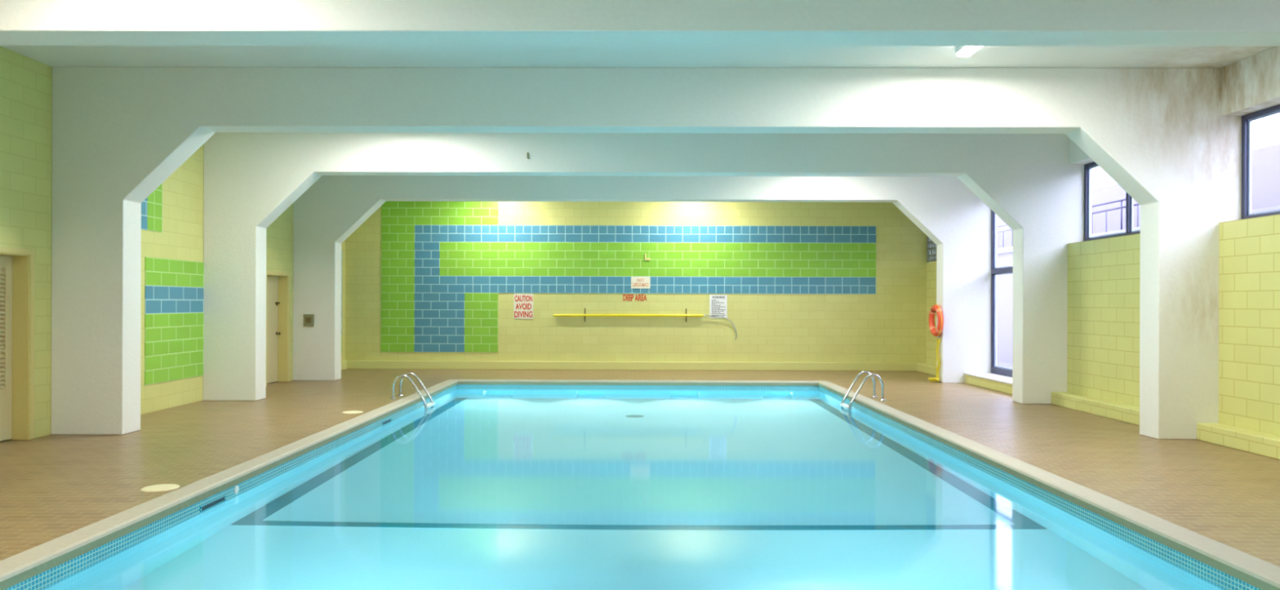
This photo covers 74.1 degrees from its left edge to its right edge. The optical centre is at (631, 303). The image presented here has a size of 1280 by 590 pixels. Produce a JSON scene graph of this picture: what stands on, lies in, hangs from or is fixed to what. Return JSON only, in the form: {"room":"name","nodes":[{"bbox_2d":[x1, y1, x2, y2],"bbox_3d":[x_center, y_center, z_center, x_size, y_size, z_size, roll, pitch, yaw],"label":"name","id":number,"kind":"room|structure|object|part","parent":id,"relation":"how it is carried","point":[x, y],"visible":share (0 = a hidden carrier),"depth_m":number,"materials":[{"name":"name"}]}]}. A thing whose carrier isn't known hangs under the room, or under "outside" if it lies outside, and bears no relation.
{"room":"indoor swimming pool","nodes":[
{"label":"indoor swimming pool","id":0,"kind":"room"},
{"bbox_2d":[0,45,345,438],"bbox_3d":[-7.137,-0.577,8.556,0.350,4.510,24.000,0,0,0],"label":"wall","id":1,"kind":"structure","parent":0,"point":[25,82],"depth_m":10.04,"materials":[{"name":"yellow ceramic tile"},{"name":"green tile"},{"name":"blue tile"}]},
{"bbox_2d":[0,246,35,441],"bbox_3d":[-7.068,0.478,9.305,0.262,2.200,1.100,0,0,0],"label":"door","id":2,"kind":"structure","parent":1,"relation":"in","point":[17,265],"depth_m":9.77,"materials":[{"name":"beige paint"}]},
{"bbox_3d":[-7.161,0.063,9.306,0.045,0.930,0.732,0,0,0],"label":"louvre panel","id":3,"kind":"part","parent":2,"relation":"part of","materials":[{"name":"beige paint"}]},
{"bbox_3d":[-7.163,0.768,9.306,0.045,0.420,0.732,0,0,0],"label":"louvre panel","id":4,"kind":"part","parent":2,"relation":"part of","materials":[{"name":"beige paint"}]},
{"bbox_2d":[141,183,162,232],"bbox_3d":[-6.925,-1.935,11.899,0.012,1.788,1.210,0,0,0],"label":"art","id":5,"kind":"object","parent":1,"relation":"attached to","point":[152,206],"visible":0.17,"depth_m":12.27},
{"bbox_2d":[144,257,204,385],"bbox_3d":[-6.925,0.257,12.892,0.012,1.830,1.615,0,0,0],"label":"wall tiles","id":6,"kind":"structure","parent":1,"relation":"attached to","point":[174,289],"depth_m":12.79,"materials":[{"name":"green tile"}]},
{"bbox_2d":[266,271,289,386],"bbox_3d":[-7.012,0.483,16.515,0.262,2.190,1.100,0,0,0],"label":"door","id":7,"kind":"structure","parent":1,"relation":"in","point":[277,283],"depth_m":16.95,"materials":[{"name":"beige paint"}]},
{"bbox_2d":[341,249,342,352],"bbox_3d":[-6.874,-0.048,19.279,0.012,2.440,1.650,0,0,0],"label":"art","id":8,"kind":"object","parent":1,"relation":"attached to","point":[341,250],"visible":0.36,"depth_m":20.07},
{"bbox_2d":[341,360,346,370],"bbox_3d":[-6.847,1.479,18.949,0.080,0.200,2.610,0,0,0],"label":"baseboard","id":9,"kind":"structure","parent":1,"relation":"attached to","point":[344,363],"depth_m":20.06,"materials":[{"name":"yellow tile"}]},
{"bbox_2d":[0,44,1273,67],"bbox_3d":[0.045,-2.910,8.425,14.800,0.200,24.250,0,0,0],"label":"ceiling","id":10,"kind":"structure","parent":0,"point":[53,55],"depth_m":9.67,"materials":[{"name":"paint"}]},
{"bbox_2d":[955,45,982,57],"bbox_3d":[3.657,-2.756,8.722,0.180,0.085,1.300,0,0,0],"label":"ceiling light","id":11,"kind":"object","parent":10,"relation":"attached to","point":[962,51],"visible":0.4,"depth_m":9.18,"materials":[{"name":"white plastic"}]},
{"bbox_2d":[345,201,931,362],"bbox_3d":[0.206,-0.554,20.424,14.850,4.510,0.250,0,0,0],"label":"wall","id":12,"kind":"structure","parent":0,"point":[889,325],"depth_m":20.29,"materials":[{"name":"yellow ceramic tile"},{"name":"green tile"},{"name":"blue tile"}]},
{"bbox_2d":[513,293,533,319],"bbox_3d":[-2.587,0.082,20.313,0.470,0.600,0.012,0,0,0],"label":"caution sign","id":13,"kind":"object","parent":12,"relation":"attached to","point":[522,303],"visible":1,"depth_m":20.31,"materials":[{"name":"white plastic"}]},
{"bbox_2d":[380,201,875,352],"bbox_3d":[-0.083,-0.808,20.295,11.844,4.001,0.012,0,0,0],"label":"wall tiles","id":14,"kind":"structure","parent":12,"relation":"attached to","point":[445,265],"depth_m":20.30,"materials":[{"name":"green tile"}]},
{"bbox_2d":[631,276,650,288],"bbox_3d":[0.220,-0.489,20.279,0.460,0.285,0.012,0,0,0],"label":"sign","id":15,"kind":"object","parent":14,"relation":"attached to","point":[637,282],"visible":1,"depth_m":20.28,"materials":[{"name":"white plastic"}]},
{"bbox_2d":[346,360,916,371],"bbox_3d":[-0.052,1.500,20.251,13.650,0.200,0.100,0,0,0],"label":"baseboard","id":16,"kind":"structure","parent":12,"relation":"attached to","point":[406,365],"depth_m":20.20,"materials":[{"name":"yellow tile"}]},
{"bbox_2d":[622,294,646,301],"bbox_3d":[0.084,-0.130,20.296,0.570,0.155,0.003,0,0,0],"label":"painted lettering","id":17,"kind":"object","parent":12,"relation":"attached to","point":[631,297],"visible":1,"depth_m":20.30},
{"bbox_2d":[709,294,727,318],"bbox_3d":[2.078,0.086,20.277,0.420,0.560,0.012,0,0,0],"label":"notice sign","id":18,"kind":"object","parent":12,"relation":"attached to","point":[717,303],"visible":1,"depth_m":20.27,"materials":[{"name":"paper"}]},
{"bbox_3d":[-1.113,0.287,20.247,0.024,0.320,0.124,0,0,0],"label":"bracket","id":19,"kind":"object","parent":12,"relation":"attached to","visible":0},
{"bbox_2d":[552,314,737,339],"bbox_3d":[0.319,0.569,20.243,4.390,0.614,0.068,0,0,0],"label":"pole","id":20,"kind":"object","parent":19,"relation":"hanging from","point":[554,315],"visible":1,"depth_m":20.22,"materials":[{"name":"yellow metal"}]},
{"bbox_2d":[0,368,1279,567],"bbox_3d":[0.006,1.750,8.500,14.650,0.300,24.000,0,0,0],"label":"floor","id":21,"kind":"structure","parent":0,"point":[52,486],"depth_m":9.25,"materials":[{"name":"brown tile"}]},
{"bbox_2d":[141,484,179,492],"bbox_3d":[-4.029,1.581,7.252,0.290,0.014,0.290,0,0,0],"label":"hatch","id":22,"kind":"object","parent":21,"relation":"on","point":[162,487],"visible":1,"depth_m":7.21,"materials":[{"name":"beige plastic"}]},
{"bbox_2d":[342,410,363,413],"bbox_3d":[-4.039,1.581,12.282,0.290,0.014,0.290,0,0,0],"label":"hatch","id":23,"kind":"object","parent":21,"relation":"on","point":[349,411],"visible":1,"depth_m":12.22,"materials":[{"name":"beige plastic"}]},
{"bbox_2d":[389,372,435,409],"bbox_3d":[-3.672,1.886,14.244,0.655,1.406,0.540,0,0,0],"label":"pool ladder","id":24,"kind":"object","parent":21,"relation":"attached to","point":[431,403],"visible":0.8,"depth_m":14.03,"materials":[{"name":"silver metal"}]},
{"bbox_3d":[-3.671,1.886,14.459,0.590,1.406,0.042,0,0,0],"label":"rail","id":25,"kind":"part","parent":24,"relation":"part of","materials":[{"name":"silver metal"}]},
{"bbox_2d":[4,384,1261,589],"bbox_3d":[0.065,2.630,9.365,7.880,1.940,17.230,0,0,0],"label":"gutter","id":26,"kind":"object","parent":21,"relation":"in","point":[44,579],"visible":0.17,"depth_m":7.58,"materials":[{"name":"tile"}]},
{"bbox_2d":[200,494,226,511],"bbox_3d":[-3.623,1.735,7.348,0.006,0.044,0.440,0,0,0],"label":"skimmer mouth","id":27,"kind":"object","parent":26,"relation":"attached to","point":[220,500],"visible":1,"depth_m":7.34,"materials":[{"name":"plastic"}]},
{"bbox_2d":[234,485,239,494],"bbox_3d":[-3.616,1.714,7.768,0.014,0.080,0.080,0,0,0],"label":"wall fitting","id":28,"kind":"object","parent":26,"relation":"attached to","point":[236,488],"visible":1,"depth_m":7.75,"materials":[{"name":"white plastic"}]},
{"bbox_2d":[382,417,391,425],"bbox_3d":[-3.584,1.735,12.428,0.006,0.044,0.440,0,0,0],"label":"skimmer mouth","id":29,"kind":"object","parent":26,"relation":"attached to","point":[390,419],"visible":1,"depth_m":12.42,"materials":[{"name":"plastic"}]},
{"bbox_2d":[37,389,1229,589],"bbox_3d":[0.065,2.560,9.405,7.420,1.580,16.850,0,0,0],"label":"pool water","id":30,"kind":"object","parent":26,"relation":"in","point":[473,489],"visible":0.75,"depth_m":7.11,"materials":[{"name":"blue liquid"}]},
{"bbox_2d":[0,379,1279,589],"bbox_3d":[0.066,1.632,9.140,7.780,0.087,16.680,0,0,0],"label":"pool coping","id":31,"kind":"object","parent":21,"relation":"on","point":[1258,573],"visible":1,"depth_m":7.05,"materials":[{"name":"concrete"}]},
{"bbox_2d":[293,175,997,382],"bbox_3d":[0.258,-0.604,17.398,14.300,4.410,0.380,0,0,0],"label":"arch","id":32,"kind":"object","parent":21,"relation":"on","point":[333,207],"visible":0.69,"depth_m":17.22,"materials":[{"name":"white paint"}]},
{"bbox_2d":[303,314,314,326],"bbox_3d":[-6.557,0.350,17.229,0.200,0.240,0.065,0,0,0],"label":"wall box","id":33,"kind":"object","parent":32,"relation":"attached to","point":[308,319],"visible":1,"depth_m":17.21,"materials":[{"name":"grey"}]},
{"bbox_2d":[303,314,313,316],"bbox_3d":[-6.557,0.255,17.204,0.200,0.050,0.015,0,0,0],"label":"hood","id":34,"kind":"object","parent":33,"relation":"attached to","point":[304,315],"depth_m":17.20,"materials":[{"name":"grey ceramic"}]},
{"bbox_3d":[-6.557,0.350,17.208,0.100,0.110,0.008,0,0,0],"label":"plate","id":35,"kind":"part","parent":33,"relation":"part of","materials":[{"name":"plastic"}]},
{"bbox_3d":[6.215,0.169,17.352,0.176,0.101,0.060,0,0,0],"label":"ring hook","id":36,"kind":"object","parent":32,"relation":"attached to","visible":0},
{"bbox_2d":[928,303,943,337],"bbox_3d":[6.232,0.359,17.352,0.121,0.706,0.706,0,0,0],"label":"life ring","id":37,"kind":"object","parent":36,"relation":"hanging from","point":[935,332],"visible":0.96,"depth_m":17.21,"materials":[{"name":"orange plastic"}]},
{"bbox_2d":[928,338,940,382],"bbox_3d":[6.179,1.169,17.321,0.219,0.895,0.262,0,0,0],"label":"rope","id":38,"kind":"object","parent":37,"relation":"hanging from","point":[937,366],"visible":1,"depth_m":17.29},
{"bbox_2d":[203,132,1092,404],"bbox_3d":[0.230,-0.604,13.834,14.300,4.410,0.380,0,0,0],"label":"arch","id":39,"kind":"object","parent":21,"relation":"on","point":[1028,181],"visible":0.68,"depth_m":13.65,"materials":[{"name":"white paint"}]},
{"bbox_2d":[51,66,1252,439],"bbox_3d":[0.202,-0.604,10.289,14.300,4.410,0.380,0,0,0],"label":"arch","id":40,"kind":"object","parent":21,"relation":"on","point":[1162,135],"visible":0.81,"depth_m":10.11,"materials":[{"name":"white paint"}]},
{"bbox_2d":[839,370,886,410],"bbox_3d":[3.883,1.887,14.265,0.655,1.450,0.600,0,0,0],"label":"pool ladder","id":41,"kind":"object","parent":21,"relation":"attached to","point":[842,404],"visible":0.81,"depth_m":14.03,"materials":[{"name":"silver metal"}]},
{"bbox_3d":[3.885,1.887,14.510,0.590,1.450,0.042,0,0,0],"label":"rail","id":42,"kind":"part","parent":41,"relation":"part of","materials":[{"name":"silver metal"}]},
{"bbox_2d":[964,373,1012,394],"bbox_3d":[7.052,1.519,15.563,0.670,0.205,3.185,0,0,0],"label":"baseboard","id":43,"kind":"structure","parent":21,"relation":"on","point":[1003,384],"depth_m":16.10,"materials":[{"name":"yellow tile"}]},
{"bbox_2d":[991,209,1013,377],"bbox_3d":[7.293,-0.400,15.561,0.090,3.635,3.185,0,0,0],"label":"window","id":44,"kind":"structure","parent":43,"relation":"on","point":[995,271],"depth_m":17.08,"materials":[{"name":"metal"}]},
{"bbox_2d":[0,0,1279,46],"bbox_3d":[0.174,-0.605,6.739,14.300,4.410,0.380,0,0,0],"label":"ceiling","id":45,"kind":"structure","parent":0,"point":[1214,23],"depth_m":6.57,"materials":[{"name":"white paint"}]},
{"bbox_2d":[925,262,936,364],"bbox_3d":[7.231,0.360,18.889,0.410,2.625,2.710,0,0,0],"label":"wall","id":46,"kind":"structure","parent":0,"point":[931,352],"depth_m":19.92,"materials":[{"name":"yellow tile"}]},
{"bbox_2d":[915,362,936,376],"bbox_3d":[6.893,1.521,18.892,0.260,0.200,2.710,0,0,0],"label":"baseboard","id":47,"kind":"structure","parent":46,"relation":"attached to","point":[924,367],"depth_m":19.53,"materials":[{"name":"yellow tile"}]},
{"bbox_2d":[926,236,936,262],"bbox_3d":[7.077,-1.593,18.890,0.070,1.250,2.710,0,0,0],"label":"window","id":48,"kind":"structure","parent":46,"relation":"in","point":[931,245],"depth_m":19.96,"materials":[{"name":"clear glass"}]},
{"bbox_2d":[1069,137,1093,164],"bbox_3d":[7.197,-2.503,12.007,0.390,0.570,3.165,0,0,0],"label":"lintel","id":49,"kind":"object","parent":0,"point":[1077,156],"visible":0.13,"depth_m":13.39,"materials":[{"name":"white paint"}]},
{"bbox_2d":[1066,213,1279,435],"bbox_3d":[7.164,0.360,10.232,0.410,2.625,6.715,0,0,0],"label":"wall","id":50,"kind":"structure","parent":0,"point":[1249,249],"depth_m":9.99,"materials":[{"name":"yellow tile"}]},
{"bbox_2d":[1051,391,1139,425],"bbox_3d":[6.839,1.521,12.009,0.260,0.200,3.165,0,0,0],"label":"baseboard","id":51,"kind":"structure","parent":50,"relation":"attached to","point":[1119,411],"depth_m":12.23,"materials":[{"name":"yellow tile"}]},
{"bbox_2d":[1084,161,1140,241],"bbox_3d":[7.274,-1.593,12.006,0.070,1.250,3.165,0,0,0],"label":"window","id":52,"kind":"structure","parent":50,"relation":"in","point":[1129,200],"depth_m":13.42,"materials":[{"name":"metal"},{"name":"dark painted metal"}]},
{"bbox_2d":[1196,422,1279,459],"bbox_3d":[6.811,1.521,8.462,0.260,0.200,3.170,0,0,0],"label":"baseboard","id":53,"kind":"structure","parent":50,"relation":"attached to","point":[1260,443],"depth_m":9.34,"materials":[{"name":"yellow tile"}]},
{"bbox_2d":[1241,104,1279,219],"bbox_3d":[7.246,-1.593,8.459,0.070,1.250,3.170,0,0,0],"label":"window","id":54,"kind":"structure","parent":50,"relation":"in","point":[1246,120],"depth_m":9.98,"materials":[{"name":"metal"},{"name":"dark painted metal"}]},
{"bbox_2d":[1221,46,1279,115],"bbox_3d":[7.169,-2.503,8.459,0.390,0.570,3.170,0,0,0],"label":"lintel","id":55,"kind":"object","parent":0,"point":[1251,84],"visible":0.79,"depth_m":9.58,"materials":[{"name":"white paint"}]},
{"label":"outside","id":56,"kind":"structure","parent":0,"visible":0},
{"bbox_2d":[996,361,1012,368],"bbox_3d":[23.834,1.899,24.815,32.710,0.350,70.000,0,0,0],"label":"ground","id":57,"kind":"structure","parent":56,"point":[1006,365],"depth_m":23.22,"materials":[{"name":"white"}]},
{"bbox_2d":[996,205,1279,363],"bbox_3d":[10.791,0.058,30.917,0.500,3.250,58.000,0,0,0],"label":"wall","id":58,"kind":"structure","parent":57,"relation":"on","point":[1005,255],"depth_m":23.96,"materials":[{"name":"white paint"}]},
{"bbox_2d":[997,198,1139,247],"bbox_3d":[10.727,-1.918,21.917,0.044,0.702,12.000,0,0,0],"label":"terrace railing","id":59,"kind":"object","parent":58,"relation":"on","point":[1121,207],"visible":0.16,"depth_m":19.10,"materials":[{"name":"metal"}]},
{"bbox_3d":[10.728,-2.247,21.917,0.044,0.044,12.000,0,0,0],"label":"rail","id":60,"kind":"part","parent":59,"relation":"part of","materials":[{"name":"metal"}]},
{"bbox_3d":[10.728,-2.087,21.917,0.044,0.044,12.000,0,0,0],"label":"rail","id":61,"kind":"part","parent":59,"relation":"part of","materials":[{"name":"metal"}]},
{"bbox_2d":[997,143,1279,248],"bbox_3d":[13.894,-0.832,30.893,0.700,5.050,58.000,0,0,0],"label":"neighbouring building","id":62,"kind":"structure","parent":57,"relation":"on","point":[1265,184],"depth_m":22.90,"materials":[{"name":"white"}]}
]}

